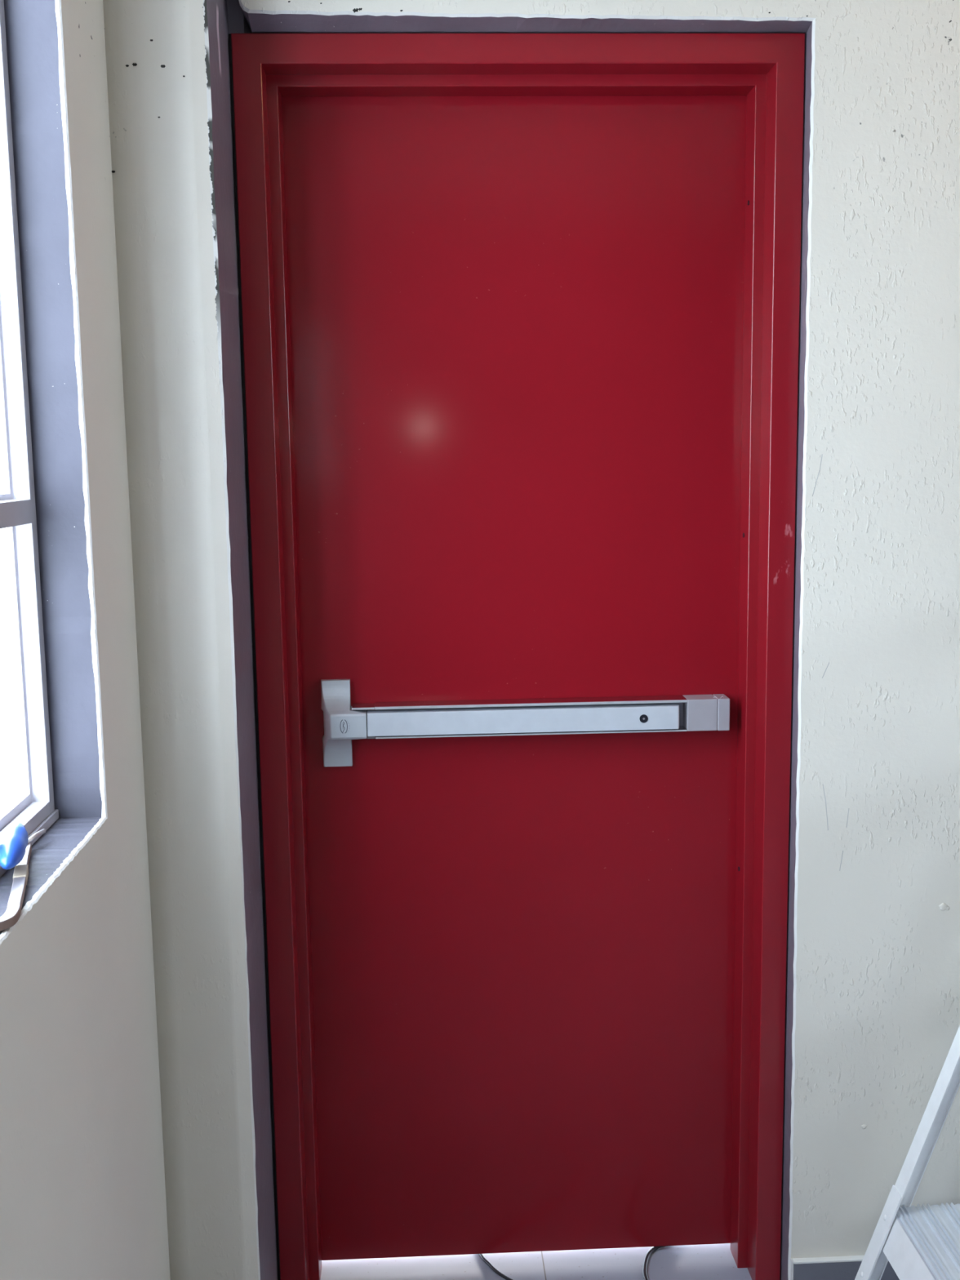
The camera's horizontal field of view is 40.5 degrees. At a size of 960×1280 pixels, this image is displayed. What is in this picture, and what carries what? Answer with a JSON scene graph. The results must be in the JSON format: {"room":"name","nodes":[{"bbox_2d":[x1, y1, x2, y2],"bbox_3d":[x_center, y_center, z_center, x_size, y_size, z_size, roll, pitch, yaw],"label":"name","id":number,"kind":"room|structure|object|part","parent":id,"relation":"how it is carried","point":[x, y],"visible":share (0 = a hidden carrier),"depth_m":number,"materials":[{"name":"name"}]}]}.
{"room":"emergency exit hallway","nodes":[
{"label":"emergency exit hallway","id":0,"kind":"room"},
{"bbox_2d":[0,0,170,1279],"bbox_3d":[-0.449,0.245,-0.505,0.091,2.750,5.800,-1,8,-3],"label":"wall","id":1,"kind":"structure","parent":0,"point":[82,1186],"depth_m":1.70,"materials":[{"name":"beige paint"}]},
{"bbox_2d":[0,822,46,931],"bbox_3d":[-0.526,0.254,1.475,0.072,0.052,0.337,-1,8,-3],"label":"hacksaw","id":2,"kind":"object","parent":1,"relation":"on","point":[15,846],"visible":1,"depth_m":1.48,"materials":[{"name":"metal"}]},
{"bbox_3d":[-0.544,0.239,1.516,0.031,0.035,0.132,-3,8,-13],"label":"handle","id":3,"kind":"part","parent":2,"relation":"part of","materials":[{"name":"blue plastic"}]},
{"bbox_3d":[-0.524,0.276,1.460,0.071,0.010,0.299,-1,8,-3],"label":"saw frame","id":4,"kind":"part","parent":2,"relation":"part of","materials":[{"name":"metal"}]},
{"bbox_2d":[0,0,58,877],"bbox_3d":[-0.582,-0.345,1.398,0.035,1.261,0.542,-1,8,-3],"label":"window","id":5,"kind":"structure","parent":1,"relation":"in","point":[35,810],"depth_m":1.67,"materials":[{"name":"metal"}]},
{"bbox_3d":[-0.606,-0.562,1.497,0.006,0.834,0.260,-1,8,-3],"label":"sash","id":6,"kind":"part","parent":5,"relation":"part of","materials":[{"name":"metal"}]},
{"bbox_3d":[-0.597,0.047,1.585,0.006,0.394,0.260,-1,8,-3],"label":"sash","id":7,"kind":"part","parent":5,"relation":"part of","materials":[{"name":"metal"}]},
{"bbox_2d":[102,0,278,1279],"bbox_3d":[-0.446,-0.139,2.160,0.169,2.750,0.422,-1,8,-3],"label":"wall","id":8,"kind":"structure","parent":0,"point":[167,61],"depth_m":1.98,"materials":[{"name":"beige paint"}]},
{"bbox_2d":[320,1243,751,1279],"bbox_3d":[1.766,1.596,-0.256,4.320,0.060,5.900,-1,8,-3],"label":"floor","id":9,"kind":"structure","parent":0,"point":[703,1261],"depth_m":2.48,"materials":[{"name":"tile"}]},
{"bbox_2d":[479,1253,512,1279],"bbox_3d":[0.107,1.203,2.408,0.112,0.006,0.666,-4,9,-24],"label":"power cable","id":10,"kind":"object","parent":9,"relation":"on","point":[482,1255],"visible":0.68,"depth_m":2.47,"materials":[{"name":"grey plastic"}]},
{"bbox_2d":[642,1245,665,1279],"bbox_3d":[0.365,1.200,2.393,0.125,0.008,0.635,0,8,4],"label":"power cable","id":11,"kind":"object","parent":9,"relation":"on","point":[653,1249],"visible":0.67,"depth_m":2.48,"materials":[{"name":"grey plastic"}]},
{"bbox_2d":[854,1025,959,1279],"bbox_3d":[1.136,0.585,1.974,0.990,1.325,0.544,-1,8,-3],"label":"stepladder","id":12,"kind":"object","parent":9,"relation":"on","point":[919,1242],"visible":1,"depth_m":2.24,"materials":[{"name":"metal"}]},
{"bbox_2d":[238,0,959,1279],"bbox_3d":[1.651,-0.196,2.340,4.042,2.750,0.247,-1,8,-3],"label":"wall","id":13,"kind":"structure","parent":0,"point":[873,1003],"depth_m":2.18,"materials":[{"name":"beige paint"}]},
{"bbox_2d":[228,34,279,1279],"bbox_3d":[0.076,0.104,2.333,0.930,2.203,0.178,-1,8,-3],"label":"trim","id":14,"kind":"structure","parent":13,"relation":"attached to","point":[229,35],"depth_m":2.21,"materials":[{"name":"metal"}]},
{"bbox_2d":[231,33,804,1279],"bbox_3d":[0.077,0.108,2.317,0.920,2.201,0.170,-1,8,-3],"label":"door","id":15,"kind":"structure","parent":13,"relation":"in","point":[520,312],"depth_m":2.31,"materials":[{"name":"red metal"}]},
{"bbox_2d":[790,1255,899,1279],"bbox_3d":[2.129,1.130,2.424,3.135,0.088,0.012,-1,8,-3],"label":"baseboard","id":16,"kind":"structure","parent":13,"relation":"attached to","point":[832,1268],"depth_m":2.35,"materials":[{"name":"grey tile"}]},
{"label":"outside","id":17,"kind":"structure","parent":0,"visible":0},
{"bbox_2d":[0,640,24,815],"bbox_3d":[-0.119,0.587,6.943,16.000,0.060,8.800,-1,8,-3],"label":"window pane","id":18,"kind":"structure","parent":17,"point":[11,772],"depth_m":7.36,"materials":[{"name":"glass"}]}
]}

